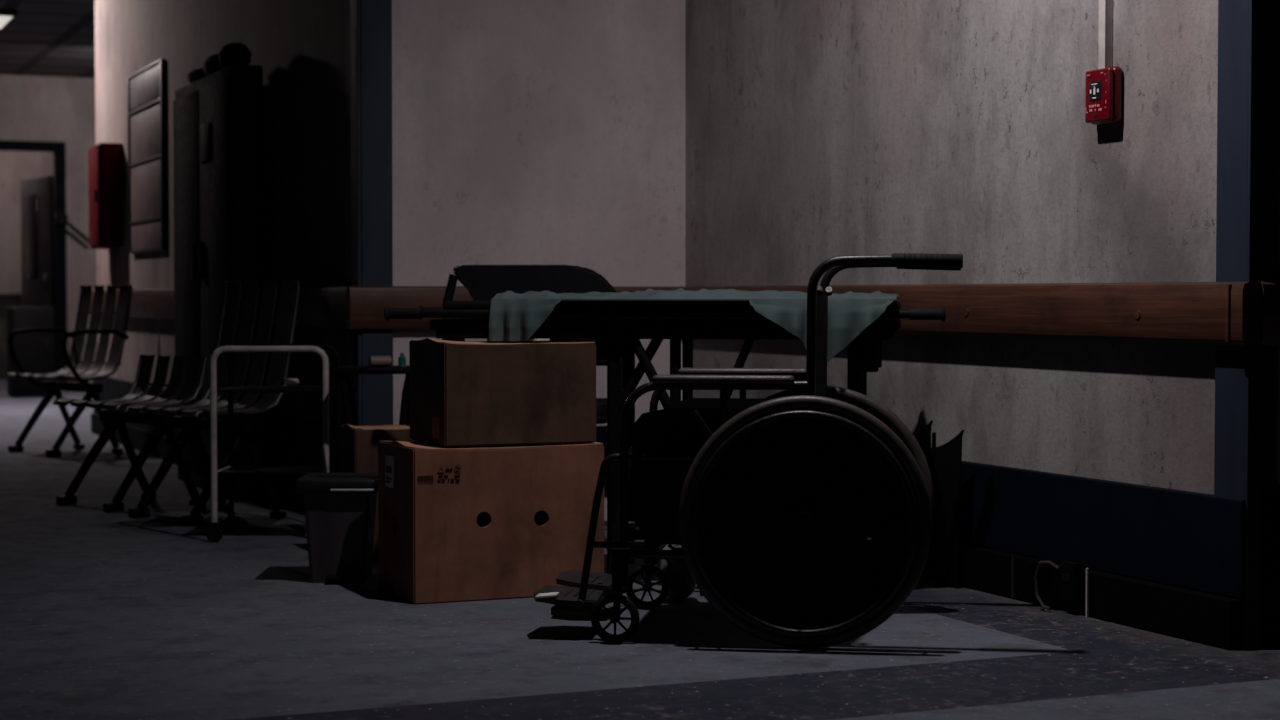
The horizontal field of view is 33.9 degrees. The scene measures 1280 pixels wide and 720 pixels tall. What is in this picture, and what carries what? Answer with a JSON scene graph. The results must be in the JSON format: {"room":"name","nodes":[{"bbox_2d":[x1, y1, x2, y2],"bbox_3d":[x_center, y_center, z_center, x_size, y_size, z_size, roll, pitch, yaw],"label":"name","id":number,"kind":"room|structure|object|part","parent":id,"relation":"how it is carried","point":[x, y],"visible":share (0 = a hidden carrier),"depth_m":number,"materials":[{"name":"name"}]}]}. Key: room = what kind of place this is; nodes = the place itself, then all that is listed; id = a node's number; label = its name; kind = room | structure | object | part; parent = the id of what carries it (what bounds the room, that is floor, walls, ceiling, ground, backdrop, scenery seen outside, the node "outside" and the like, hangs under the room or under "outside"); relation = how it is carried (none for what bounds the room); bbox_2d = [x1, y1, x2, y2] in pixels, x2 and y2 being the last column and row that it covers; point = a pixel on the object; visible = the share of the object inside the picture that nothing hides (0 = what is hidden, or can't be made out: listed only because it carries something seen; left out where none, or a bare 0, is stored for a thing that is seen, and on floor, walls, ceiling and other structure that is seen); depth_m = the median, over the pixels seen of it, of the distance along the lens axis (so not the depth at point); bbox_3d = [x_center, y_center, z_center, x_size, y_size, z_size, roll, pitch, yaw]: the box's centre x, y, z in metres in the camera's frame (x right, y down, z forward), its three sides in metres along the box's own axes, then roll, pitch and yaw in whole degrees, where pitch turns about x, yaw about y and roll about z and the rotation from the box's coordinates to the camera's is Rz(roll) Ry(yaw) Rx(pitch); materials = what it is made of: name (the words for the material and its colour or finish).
{"room":"hospital interior","nodes":[
{"label":"hospital interior","id":0,"kind":"room"},
{"bbox_2d":[0,151,52,291],"bbox_3d":[-7.385,-1.271,22.160,8.000,2.870,0.150,-1,2,-23],"label":"wall","id":1,"kind":"structure","parent":0,"point":[15,166],"depth_m":22.38,"materials":[{"name":"paint"}]},
{"bbox_2d":[0,0,94,77],"bbox_3d":[-1.401,-2.404,10.761,13.000,0.100,26.000,-1,2,-23],"label":"ceiling","id":2,"kind":"structure","parent":0,"point":[50,38],"depth_m":16.55,"materials":[{"name":"tile"}]},
{"bbox_2d":[0,9,17,28],"bbox_3d":[-4.805,-2.467,15.174,0.500,0.047,0.800,-1,2,-23],"label":"ceiling light","id":3,"kind":"object","parent":2,"relation":"attached to","point":[6,16],"visible":1,"depth_m":14.94,"materials":[{"name":"white"}]},
{"bbox_2d":[0,16,12,28],"bbox_3d":[-4.805,-2.448,15.175,0.440,0.008,0.740,-1,2,-23],"label":"diffuser","id":4,"kind":"object","parent":3,"relation":"attached to","point":[4,20],"depth_m":15.16,"materials":[{"name":"white"}]},
{"bbox_2d":[0,75,97,382],"bbox_3d":[-6.146,-1.182,19.287,9.000,2.870,0.200,-1,2,-23],"label":"wall","id":5,"kind":"structure","parent":0,"point":[32,108],"depth_m":19.53,"materials":[{"name":"paint"}]},
{"bbox_2d":[0,140,88,381],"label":"door","id":6,"kind":"structure","parent":5,"relation":"in","point":[44,218],"depth_m":19.58,"materials":[{"name":"paint"}]},
{"bbox_3d":[-5.801,-1.174,19.994,0.020,0.800,0.360,-1,2,-35],"label":"vision panel","id":7,"kind":"part","parent":6,"relation":"part of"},
{"bbox_3d":[-5.550,-0.722,19.597,0.050,0.160,0.030,-1,2,-35],"label":"handle","id":8,"kind":"part","parent":6,"relation":"part of","materials":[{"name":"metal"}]},
{"bbox_3d":[-5.229,-1.203,19.459,0.282,0.246,0.036,-1,2,-26],"label":"closer arm","id":9,"kind":"part","parent":6,"relation":"part of","materials":[{"name":"black paint"}]},
{"bbox_2d":[95,0,345,425],"bbox_3d":[-2.124,-0.906,10.354,0.200,2.870,5.760,-1,2,-23],"label":"wall","id":10,"kind":"structure","parent":0,"point":[299,45],"depth_m":8.69,"materials":[{"name":"paint"}]},
{"bbox_2d":[88,143,123,248],"bbox_3d":[-3.109,-0.948,12.193,0.153,0.600,0.380,-1,2,-23],"label":"upper cabinet","id":11,"kind":"object","parent":10,"relation":"attached to","point":[105,160],"visible":1,"depth_m":12.03,"materials":[{"name":"metal"}]},
{"bbox_3d":[-3.163,-0.947,12.170,0.012,0.570,0.350,-1,2,-23],"label":"door","id":12,"kind":"part","parent":11,"relation":"part of","materials":[{"name":"red paint"}]},
{"bbox_2d":[108,249,117,288],"bbox_3d":[-3.067,-0.530,12.225,0.056,0.236,0.056,-1,2,-23],"label":"pipe","id":13,"kind":"object","parent":10,"relation":"attached to","point":[112,253],"visible":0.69,"depth_m":12.21,"materials":[{"name":"metal"}]},
{"bbox_2d":[127,59,166,253],"bbox_3d":[-2.655,-1.075,11.296,0.026,0.988,1.010,-1,2,-23],"label":"notice board","id":14,"kind":"object","parent":10,"relation":"attached to","point":[147,171],"visible":1,"depth_m":11.24,"materials":[{"name":"metal"}]},
{"bbox_3d":[-2.652,-1.210,11.293,0.014,0.260,0.950,-1,2,-23],"label":"panel","id":15,"kind":"part","parent":14,"relation":"part of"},
{"bbox_3d":[-2.652,-1.465,11.285,0.014,0.170,0.950,-1,2,-23],"label":"panel","id":16,"kind":"part","parent":14,"relation":"part of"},
{"bbox_3d":[-2.652,-0.673,11.310,0.014,0.145,0.950,-1,2,-23],"label":"panel","id":17,"kind":"part","parent":14,"relation":"part of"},
{"bbox_3d":[-2.652,-0.913,11.302,0.014,0.305,0.950,-1,2,-23],"label":"panel","id":18,"kind":"part","parent":14,"relation":"part of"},
{"bbox_2d":[91,413,304,513],"bbox_3d":[-2.195,0.473,10.257,0.045,0.120,5.960,-1,2,-23],"label":"trim","id":19,"kind":"structure","parent":10,"relation":"attached to","point":[283,487],"depth_m":10.71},
{"bbox_2d":[93,374,335,479],"bbox_3d":[-2.187,0.293,10.254,0.030,0.240,5.960,-1,2,-23],"label":"baseboard","id":20,"kind":"structure","parent":10,"relation":"attached to","point":[289,441],"depth_m":8.44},
{"bbox_2d":[89,286,345,327],"bbox_3d":[-2.200,-0.273,10.232,0.055,0.152,5.960,-1,2,-23],"label":"handrail","id":21,"kind":"object","parent":10,"relation":"attached to","point":[322,306],"visible":0.31,"depth_m":8.08,"materials":[{"name":"brown wood"}]},
{"bbox_2d":[345,0,685,520],"bbox_3d":[-0.452,-0.828,7.831,1.274,2.870,0.200,-1,2,-23],"label":"wall","id":22,"kind":"structure","parent":0,"point":[525,132],"depth_m":7.75,"materials":[{"name":"paint"}]},
{"bbox_2d":[350,0,392,425],"bbox_3d":[-0.963,-0.818,7.531,0.128,2.870,0.096,-1,2,-23],"label":"trim","id":23,"kind":"structure","parent":22,"relation":"attached to","point":[370,20],"depth_m":7.50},
{"bbox_2d":[415,426,606,489],"bbox_3d":[-0.358,0.370,7.777,1.224,0.240,0.030,-1,2,-23],"label":"baseboard","id":24,"kind":"structure","parent":22,"relation":"attached to","point":[601,431],"depth_m":7.85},
{"bbox_2d":[346,286,681,328],"bbox_3d":[-0.426,-0.195,7.720,1.327,0.152,0.055,-1,2,-23],"label":"handrail","id":25,"kind":"object","parent":22,"relation":"attached to","point":[365,305],"visible":0.19,"depth_m":7.50,"materials":[{"name":"brown wood"}]},
{"bbox_2d":[0,379,1279,719],"bbox_3d":[-1.401,0.565,10.853,13.000,0.100,26.000,-1,2,-23],"label":"floor","id":26,"kind":"structure","parent":0,"point":[104,615],"depth_m":5.00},
{"bbox_2d":[0,292,21,378],"bbox_3d":[-6.797,-0.250,21.334,2.000,0.880,0.580,-1,2,-23],"label":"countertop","id":27,"kind":"structure","parent":26,"relation":"on","point":[7,299],"depth_m":21.24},
{"bbox_2d":[7,307,54,396],"bbox_3d":[-5.094,-0.073,17.562,0.340,0.740,0.422,-1,2,-23],"label":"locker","id":28,"kind":"object","parent":26,"relation":"on","point":[35,351],"visible":0.81,"depth_m":17.38,"materials":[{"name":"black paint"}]},
{"bbox_2d":[6,284,132,456],"bbox_3d":[-3.085,0.046,11.331,0.473,0.907,0.626,-2,2,-43],"label":"chair","id":29,"kind":"object","parent":26,"relation":"on","point":[54,388],"visible":0.97,"depth_m":11.38,"materials":[{"name":"black paint"}]},
{"bbox_3d":[-3.296,0.317,11.429,0.291,0.359,0.050,-2,2,-43],"label":"leg","id":30,"kind":"part","parent":29,"relation":"part of","materials":[{"name":"black paint"}]},
{"bbox_3d":[-3.293,-0.012,11.546,0.393,0.331,0.026,-2,2,-43],"label":"armrest","id":31,"kind":"part","parent":29,"relation":"part of","materials":[{"name":"black paint"}]},
{"bbox_3d":[-3.081,-0.148,11.322,0.456,0.515,0.540,-2,2,-43],"label":"seat","id":32,"kind":"part","parent":29,"relation":"part of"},
{"bbox_3d":[-3.149,0.317,11.568,0.176,0.350,0.045,-2,2,-43],"label":"leg","id":33,"kind":"part","parent":29,"relation":"part of","materials":[{"name":"black paint"}]},
{"bbox_3d":[-3.007,0.327,11.124,0.291,0.359,0.050,-2,2,-43],"label":"leg","id":34,"kind":"part","parent":29,"relation":"part of","materials":[{"name":"black paint"}]},
{"bbox_3d":[-2.881,0.002,11.109,0.393,0.331,0.026,-2,2,-43],"label":"armrest","id":35,"kind":"part","parent":29,"relation":"part of","materials":[{"name":"black paint"}]},
{"bbox_3d":[-2.861,0.327,11.262,0.176,0.350,0.045,-2,2,-43],"label":"leg","id":36,"kind":"part","parent":29,"relation":"part of","materials":[{"name":"black paint"}]},
{"bbox_2d":[53,354,207,512],"bbox_3d":[-2.062,0.286,8.493,0.435,0.602,0.523,-2,2,-43],"label":"chair","id":37,"kind":"object","parent":26,"relation":"on","point":[112,411],"visible":0.88,"depth_m":8.50,"materials":[{"name":"black paint"}]},
{"bbox_3d":[-2.246,0.405,8.586,0.291,0.359,0.050,-2,2,-43],"label":"leg","id":38,"kind":"part","parent":37,"relation":"part of","materials":[{"name":"black paint"}]},
{"bbox_3d":[-2.063,0.092,8.481,0.406,0.211,0.500,-2,2,-43],"label":"seat","id":39,"kind":"part","parent":37,"relation":"part of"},
{"bbox_3d":[-1.985,0.414,8.310,0.291,0.359,0.050,-2,2,-43],"label":"leg","id":40,"kind":"part","parent":37,"relation":"part of","materials":[{"name":"black paint"}]},
{"bbox_3d":[-2.099,0.405,8.725,0.176,0.350,0.045,-2,2,-43],"label":"leg","id":41,"kind":"part","parent":37,"relation":"part of","materials":[{"name":"black paint"}]},
{"bbox_3d":[-1.838,0.414,8.448,0.176,0.350,0.045,-2,2,-43],"label":"leg","id":42,"kind":"part","parent":37,"relation":"part of","materials":[{"name":"black paint"}]},
{"bbox_2d":[125,280,300,525],"bbox_3d":[-1.637,0.149,8.015,0.473,0.907,0.523,-2,2,-43],"label":"chair","id":43,"kind":"object","parent":26,"relation":"on","point":[189,419],"visible":0.94,"depth_m":8.06,"materials":[{"name":"black paint"}]},
{"bbox_3d":[-1.834,0.420,8.100,0.291,0.359,0.050,-2,2,-43],"label":"leg","id":44,"kind":"part","parent":43,"relation":"part of","materials":[{"name":"black paint"}]},
{"bbox_3d":[-1.688,0.420,8.238,0.176,0.350,0.045,-2,2,-43],"label":"leg","id":45,"kind":"part","parent":43,"relation":"part of","materials":[{"name":"black paint"}]},
{"bbox_3d":[-1.634,-0.045,8.007,0.456,0.515,0.500,-2,2,-43],"label":"seat","id":46,"kind":"part","parent":43,"relation":"part of","materials":[{"name":"metal"}]},
{"bbox_3d":[-1.574,0.429,7.823,0.291,0.359,0.050,-2,2,-43],"label":"leg","id":47,"kind":"part","parent":43,"relation":"part of","materials":[{"name":"black paint"}]},
{"bbox_3d":[-1.427,0.429,7.962,0.176,0.350,0.045,-2,2,-43],"label":"leg","id":48,"kind":"part","parent":43,"relation":"part of","materials":[{"name":"black paint"}]},
{"bbox_2d":[173,64,264,501],"bbox_3d":[-1.855,-0.328,9.147,0.160,1.790,1.200,-1,2,-23],"label":"tall cabinet","id":49,"kind":"object","parent":26,"relation":"on","point":[218,116],"visible":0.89,"depth_m":8.80,"materials":[{"name":"metal"}]},
{"bbox_3d":[-2.022,-0.361,9.396,0.014,1.640,0.575,-1,2,-23],"label":"door","id":50,"kind":"part","parent":49,"relation":"part of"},
{"bbox_3d":[-1.949,-0.434,9.185,0.020,0.160,0.016,-1,2,-23],"label":"handle","id":51,"kind":"part","parent":49,"relation":"part of","materials":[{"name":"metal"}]},
{"bbox_2d":[187,68,206,82],"bbox_3d":[-1.938,-1.262,9.313,0.130,0.064,0.331,-1,2,-23],"label":"cloth bundle","id":52,"kind":"object","parent":49,"relation":"on","point":[194,75],"visible":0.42,"depth_m":9.22,"materials":[{"name":"fabric"}]},
{"bbox_3d":[-1.890,-0.430,9.048,0.020,0.160,0.016,-1,2,-23],"label":"handle","id":53,"kind":"part","parent":49,"relation":"part of","materials":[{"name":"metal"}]},
{"bbox_2d":[200,122,210,162],"bbox_3d":[-1.856,-0.928,8.965,0.006,0.160,0.200,-1,2,-23],"label":"handle","id":54,"kind":"object","parent":49,"relation":"attached to","point":[205,127],"depth_m":8.95,"materials":[{"name":"black metal"}]},
{"bbox_2d":[203,53,222,75],"bbox_3d":[-1.804,-1.267,9.001,0.130,0.093,0.320,-1,2,-23],"label":"cloth bundle","id":55,"kind":"object","parent":49,"relation":"on","point":[212,64],"visible":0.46,"depth_m":8.91,"materials":[{"name":"fabric"}]},
{"bbox_3d":[-1.789,-0.344,8.854,0.014,1.640,0.575,-1,2,-23],"label":"door","id":56,"kind":"part","parent":49,"relation":"part of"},
{"bbox_2d":[218,43,251,67],"bbox_3d":[-1.686,-1.266,8.727,0.130,0.108,0.248,-1,2,-23],"label":"cloth bundle","id":57,"kind":"object","parent":49,"relation":"on","point":[231,53],"visible":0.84,"depth_m":8.65,"materials":[{"name":"fabric"}]},
{"bbox_2d":[206,344,340,541],"bbox_3d":[-1.272,0.284,7.362,0.445,0.676,0.326,0,2,0],"label":"walker","id":58,"kind":"object","parent":26,"relation":"on","point":[214,533],"visible":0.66,"depth_m":7.22,"materials":[{"name":"white metal"}]},
{"bbox_3d":[-1.464,0.387,7.365,0.014,0.013,0.300,0,2,0],"label":"rail","id":59,"kind":"part","parent":58,"relation":"part of","materials":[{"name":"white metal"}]},
{"bbox_2d":[217,386,333,392],"bbox_3d":[-1.272,0.102,7.357,0.365,0.012,0.280,0,2,0],"label":"shelf","id":60,"kind":"object","parent":58,"relation":"attached to","point":[227,389],"depth_m":7.22,"materials":[{"name":"black paint"}]},
{"bbox_2d":[218,466,334,475],"bbox_3d":[-1.272,0.387,7.365,0.365,0.012,0.280,0,2,0],"label":"shelf","id":61,"kind":"object","parent":58,"relation":"attached to","point":[229,470],"depth_m":7.29,"materials":[{"name":"black paint"}]},
{"bbox_2d":[280,378,298,387],"bbox_3d":[-1.225,0.080,7.340,0.056,0.032,0.032,-1,2,-36],"label":"roll","id":62,"kind":"object","parent":58,"relation":"on","point":[289,382],"visible":1,"depth_m":7.33,"materials":[{"name":"white paper"}]},
{"bbox_3d":[-1.079,0.387,7.365,0.014,0.013,0.300,0,2,0],"label":"rail","id":63,"kind":"part","parent":58,"relation":"part of","materials":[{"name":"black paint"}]},
{"bbox_3d":[-1.079,0.102,7.357,0.014,0.013,0.300,0,2,0],"label":"rail","id":64,"kind":"part","parent":58,"relation":"part of","materials":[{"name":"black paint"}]},
{"bbox_2d":[295,472,377,582],"bbox_3d":[-0.895,0.502,6.285,0.236,0.308,0.273,0,2,-1],"label":"waste bin","id":65,"kind":"object","parent":26,"relation":"on","point":[340,508],"visible":0.93,"depth_m":6.18,"materials":[{"name":"plastic"}]},
{"bbox_3d":[-0.895,0.368,6.284,0.236,0.040,0.266,0,2,-1],"label":"bin lid","id":66,"kind":"part","parent":65,"relation":"part of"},
{"bbox_2d":[333,365,409,425],"bbox_3d":[-0.885,0.327,7.098,0.281,0.611,0.222,0,2,0],"label":"side table","id":67,"kind":"object","parent":26,"relation":"on","point":[348,393],"visible":0.41,"depth_m":7.01,"materials":[{"name":"black paint"}]},
{"bbox_3d":[-0.995,0.338,7.017,0.075,0.594,0.030,-1,2,-34],"label":"leg","id":68,"kind":"part","parent":67,"relation":"part of","materials":[{"name":"black paint"}]},
{"bbox_3d":[-0.995,0.333,7.180,0.075,0.594,0.030,1,2,34],"label":"leg","id":69,"kind":"part","parent":67,"relation":"part of","materials":[{"name":"black paint"}]},
{"bbox_2d":[368,356,391,366],"bbox_3d":[-0.874,0.004,7.058,0.070,0.036,0.036,-1,2,-23],"label":"roll","id":70,"kind":"object","parent":67,"relation":"on","point":[374,361],"visible":1,"depth_m":7.04,"materials":[{"name":"paper"}]},
{"bbox_2d":[398,353,405,366],"bbox_3d":[-0.800,-0.001,7.063,0.026,0.045,0.026,-1,2,-23],"label":"medicine bottle","id":71,"kind":"object","parent":67,"relation":"on","point":[401,359],"visible":1,"depth_m":7.05,"materials":[{"name":"teal plastic"}]},
{"bbox_3d":[-0.775,0.338,7.017,0.075,0.594,0.030,1,2,34],"label":"leg","id":72,"kind":"part","parent":67,"relation":"part of","materials":[{"name":"black paint"}]},
{"bbox_3d":[-0.775,0.333,7.180,0.075,0.594,0.030,-1,2,-34],"label":"leg","id":73,"kind":"part","parent":67,"relation":"part of","materials":[{"name":"black paint"}]},
{"bbox_2d":[339,424,414,560],"bbox_3d":[-0.853,0.422,6.808,0.204,0.435,0.200,-1,2,-23],"label":"cardboard box","id":74,"kind":"object","parent":26,"relation":"on","point":[358,445],"visible":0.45,"depth_m":6.71,"materials":[{"name":"cardboard"}]},
{"bbox_2d":[378,440,603,604],"bbox_3d":[-0.430,0.444,6.027,0.576,0.440,0.354,-1,2,-23],"label":"cardboard box","id":75,"kind":"object","parent":26,"relation":"on","point":[490,522],"visible":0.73,"depth_m":5.87,"materials":[{"name":"cardboard"}]},
{"bbox_2d":[386,466,391,482],"bbox_3d":[-0.712,0.326,5.953,0.002,0.047,0.055,-1,2,-23],"label":"print","id":76,"kind":"object","parent":75,"relation":"attached to","point":[388,468],"depth_m":5.95},
{"bbox_2d":[409,338,595,446],"bbox_3d":[-0.397,0.084,6.034,0.461,0.298,0.335,-1,2,-23],"label":"cardboard box","id":77,"kind":"object","parent":75,"relation":"on","point":[462,393],"visible":1,"depth_m":5.89,"materials":[{"name":"cardboard"}]},
{"bbox_2d":[529,339,549,340],"bbox_3d":[-0.285,-0.057,5.951,0.030,0.006,0.055,1,2,38],"label":"paper scrap","id":78,"kind":"object","parent":77,"relation":"on","point":[529,339],"visible":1,"depth_m":5.94,"materials":[{"name":"paper"}]},
{"bbox_2d":[442,265,621,425],"bbox_3d":[-0.334,0.160,7.016,0.600,0.949,0.505,0,2,3],"label":"padded chair","id":79,"kind":"object","parent":26,"relation":"on","point":[483,282],"visible":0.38,"depth_m":6.81,"materials":[{"name":"black plastic"}]},
{"bbox_3d":[-0.618,0.180,6.818,0.053,0.920,0.080,0,2,3],"label":"leg","id":80,"kind":"part","parent":79,"relation":"part of","materials":[{"name":"black paint"}]},
{"bbox_3d":[-0.336,-0.145,6.831,0.545,0.328,0.045,0,2,3],"label":"backrest","id":81,"kind":"part","parent":79,"relation":"part of","materials":[{"name":"black plastic"}]},
{"bbox_3d":[-0.333,0.188,7.032,0.560,0.020,0.405,0,2,3],"label":"seat frame","id":82,"kind":"part","parent":79,"relation":"part of","materials":[{"name":"black paint"}]},
{"bbox_3d":[-0.332,0.170,7.048,0.480,0.065,0.440,0,2,3],"label":"seat","id":83,"kind":"part","parent":79,"relation":"part of","materials":[{"name":"black plastic"}]},
{"bbox_3d":[-0.089,0.235,6.793,0.088,0.812,0.080,0,2,3],"label":"leg","id":84,"kind":"part","parent":79,"relation":"part of","materials":[{"name":"black paint"}]},
{"bbox_2d":[384,301,945,573],"bbox_3d":[0.085,0.244,6.135,1.595,0.833,0.434,0,2,8],"label":"stretcher","id":85,"kind":"object","parent":26,"relation":"on","point":[617,328],"visible":0.5,"depth_m":5.96,"materials":[{"name":"black paint"}]},
{"bbox_3d":[-0.557,0.212,6.397,0.045,0.660,0.030,0,2,8],"label":"leg","id":86,"kind":"part","parent":85,"relation":"part of","materials":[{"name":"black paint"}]},
{"bbox_3d":[-0.075,0.262,6.009,0.038,0.715,0.038,0,2,8],"label":"post","id":87,"kind":"part","parent":85,"relation":"part of","materials":[{"name":"metal"}]},
{"bbox_3d":[-0.034,0.253,6.302,0.038,0.715,0.038,0,2,8],"label":"post","id":88,"kind":"part","parent":85,"relation":"part of","materials":[{"name":"metal"}]},
{"bbox_3d":[0.311,0.526,6.263,0.700,0.030,0.025,0,2,8],"label":"rail","id":89,"kind":"part","parent":85,"relation":"part of","materials":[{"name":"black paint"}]},
{"bbox_3d":[0.269,0.536,5.966,0.700,0.030,0.025,0,2,8],"label":"rail","id":90,"kind":"part","parent":85,"relation":"part of","materials":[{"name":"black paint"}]},
{"bbox_3d":[0.052,-0.146,6.128,0.808,0.028,0.408,0,2,8],"label":"bed frame","id":91,"kind":"part","parent":85,"relation":"part of","materials":[{"name":"metal"}]},
{"bbox_3d":[0.082,-0.092,6.125,1.340,0.055,0.370,0,2,8],"label":"under frame","id":92,"kind":"part","parent":85,"relation":"part of","materials":[{"name":"black paint"}]},
{"bbox_3d":[0.102,-0.157,6.120,1.300,0.030,0.370,0,2,8],"label":"mattress","id":93,"kind":"part","parent":85,"relation":"part of","materials":[{"name":"black plastic"}]},
{"bbox_3d":[0.101,0.263,5.984,0.032,0.715,0.032,0,2,8],"label":"post","id":94,"kind":"part","parent":85,"relation":"part of","materials":[{"name":"metal"}]},
{"bbox_3d":[0.142,0.253,6.277,0.032,0.715,0.032,0,2,8],"label":"post","id":95,"kind":"part","parent":85,"relation":"part of","materials":[{"name":"metal"}]},
{"bbox_2d":[489,288,898,362],"bbox_3d":[0.170,-0.094,6.070,1.142,0.227,0.455,0,2,8],"label":"sheet","id":96,"kind":"object","parent":85,"relation":"on","point":[513,316],"visible":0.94,"depth_m":5.89,"materials":[{"name":"fabric"}]},
{"bbox_3d":[0.603,0.228,5.889,0.042,0.660,0.030,0,2,8],"label":"leg","id":97,"kind":"part","parent":85,"relation":"part of","materials":[{"name":"black paint"}]},
{"bbox_3d":[0.650,0.217,6.226,0.042,0.660,0.030,0,2,8],"label":"leg","id":98,"kind":"part","parent":85,"relation":"part of","materials":[{"name":"black paint"}]},
{"bbox_2d":[658,544,702,601],"bbox_3d":[0.107,0.572,5.818,0.118,0.196,0.136,-1,2,-23],"label":"wheel","id":99,"kind":"object","parent":26,"relation":"on","point":[682,585],"visible":0.44,"depth_m":5.77,"materials":[{"name":"black rubber"}]},
{"bbox_2d":[534,253,962,647],"bbox_3d":[0.284,0.209,5.350,1.056,0.951,0.689,0,2,8],"label":"wheelchair","id":100,"kind":"object","parent":26,"relation":"on","point":[801,513],"visible":1,"depth_m":5.05,"materials":[{"name":"metal"}]},
{"bbox_3d":[0.192,0.284,5.122,0.425,0.335,0.005,0,2,8],"label":"panel","id":101,"kind":"part","parent":100,"relation":"part of","materials":[{"name":"fabric"}]},
{"bbox_3d":[0.169,0.177,5.085,0.092,0.118,0.018,0,2,1],"label":"brake lever","id":102,"kind":"part","parent":100,"relation":"part of","materials":[{"name":"metal"}]},
{"bbox_3d":[0.185,0.271,5.110,0.480,0.443,0.032,0,2,8],"label":"frame","id":103,"kind":"part","parent":100,"relation":"part of","materials":[{"name":"metal"}]},
{"bbox_3d":[0.261,0.269,5.599,0.425,0.335,0.005,0,2,8],"label":"panel","id":104,"kind":"part","parent":100,"relation":"part of","materials":[{"name":"black plastic"}]},
{"bbox_3d":[0.203,0.047,5.104,0.345,0.020,0.050,0,2,8],"label":"armrest","id":105,"kind":"part","parent":100,"relation":"part of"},
{"bbox_3d":[0.257,0.255,5.612,0.480,0.443,0.032,0,2,8],"label":"frame","id":106,"kind":"part","parent":100,"relation":"part of","materials":[{"name":"metal"}]},
{"bbox_3d":[0.274,0.032,5.599,0.345,0.020,0.050,0,2,8],"label":"armrest","id":107,"kind":"part","parent":100,"relation":"part of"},
{"bbox_3d":[0.434,-0.168,5.092,0.018,0.025,0.026,0,2,8],"label":"knob","id":108,"kind":"part","parent":100,"relation":"part of","materials":[{"name":"metal"}]},
{"bbox_3d":[0.455,0.010,5.319,0.030,0.350,0.500,0,2,8],"label":"backrest","id":109,"kind":"part","parent":100,"relation":"part of","materials":[{"name":"black plastic"}]},
{"bbox_3d":[0.498,-0.181,5.532,0.018,0.025,0.026,0,2,8],"label":"knob","id":110,"kind":"part","parent":100,"relation":"part of","materials":[{"name":"metal"}]},
{"bbox_3d":[0.569,-0.069,5.048,0.340,0.367,0.024,0,2,8],"label":"push handle","id":111,"kind":"part","parent":100,"relation":"part of","materials":[{"name":"metal"}]},
{"bbox_3d":[0.641,-0.085,5.542,0.340,0.367,0.024,0,2,8],"label":"push handle","id":112,"kind":"part","parent":100,"relation":"part of","materials":[{"name":"metal"}]},
{"bbox_2d":[914,420,932,447],"bbox_3d":[0.821,0.414,6.342,0.008,0.476,0.230,-1,2,-23],"label":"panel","id":113,"kind":"object","parent":26,"relation":"on","point":[923,437],"visible":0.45,"depth_m":6.26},
{"bbox_2d":[920,430,963,587],"bbox_3d":[0.885,0.428,6.152,0.008,0.460,0.230,-1,2,-23],"label":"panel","id":114,"kind":"object","parent":26,"relation":"on","point":[944,461],"visible":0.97,"depth_m":6.13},
{"bbox_2d":[685,0,1279,494],"bbox_3d":[0.868,-0.790,6.630,0.200,2.870,3.450,-1,2,-23],"label":"wall","id":115,"kind":"structure","parent":0,"point":[817,131],"depth_m":6.11,"materials":[{"name":"paint"}]},
{"bbox_2d":[682,281,1259,345],"bbox_3d":[0.808,-0.156,6.461,0.060,0.152,3.230,-1,2,-23],"label":"handrail","id":116,"kind":"object","parent":115,"relation":"attached to","point":[1213,313],"visible":0.77,"depth_m":5.55,"materials":[{"name":"brown wood"}]},
{"bbox_2d":[1034,561,1079,610],"bbox_3d":[1.117,0.604,5.621,0.040,0.135,0.148,-2,2,-42],"label":"socket","id":117,"kind":"object","parent":115,"relation":"attached to","point":[1070,571],"visible":1,"depth_m":5.58,"materials":[{"name":"black paint"}]},
{"bbox_3d":[1.133,0.578,5.583,0.004,0.020,0.035,-1,2,-23],"label":"plate","id":118,"kind":"part","parent":117,"relation":"part of","materials":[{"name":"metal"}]},
{"bbox_2d":[1085,568,1088,616],"bbox_3d":[1.180,0.614,5.539,0.006,0.130,0.006,-1,2,-23],"label":"strip","id":119,"kind":"object","parent":115,"relation":"attached to","point":[1087,569],"visible":1,"depth_m":5.54,"materials":[{"name":"metal"}]},
{"bbox_2d":[958,543,1244,649],"bbox_3d":[0.790,0.588,6.525,0.060,0.120,3.260,-1,2,-23],"label":"trim","id":120,"kind":"structure","parent":115,"relation":"attached to","point":[1218,621],"depth_m":5.41,"materials":[{"name":"black"}]},
{"bbox_2d":[960,461,1245,599],"bbox_3d":[0.807,0.408,6.527,0.030,0.240,3.260,-1,2,-23],"label":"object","id":121,"kind":"structure","parent":115,"relation":"attached to","point":[1195,541],"depth_m":5.50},
{"bbox_2d":[1085,66,1121,124],"bbox_3d":[1.216,-0.694,5.514,0.047,0.146,0.118,-1,2,-23],"label":"fire alarm","id":122,"kind":"object","parent":115,"relation":"attached to","point":[1103,87],"visible":1,"depth_m":5.48,"materials":[{"name":"red plastic"}]},
{"bbox_2d":[1098,0,1112,68],"bbox_3d":[1.223,-1.474,5.498,0.030,1.420,0.036,-1,2,-23],"label":"cable conduit","id":123,"kind":"object","parent":115,"relation":"attached to","point":[1105,37],"visible":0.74,"depth_m":5.51,"materials":[{"name":"plastic"}]},
{"bbox_2d":[1214,0,1279,649],"bbox_3d":[1.468,-0.742,5.061,0.091,2.870,0.124,-1,2,-23],"label":"trim","id":124,"kind":"structure","parent":115,"relation":"attached to","point":[1248,94],"depth_m":5.03,"materials":[{"name":"paint"}]},
{"bbox_3d":[3.440,-0.770,5.970,4.000,2.870,0.200,-1,2,-23],"label":"wall","id":125,"kind":"structure","parent":0,"visible":0},
{"bbox_2d":[1261,489,1279,648],"bbox_3d":[3.300,0.480,5.828,3.940,0.380,0.030,-1,2,-23],"label":"trim","id":126,"kind":"structure","parent":125,"relation":"attached to","point":[1270,597],"depth_m":5.04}
]}

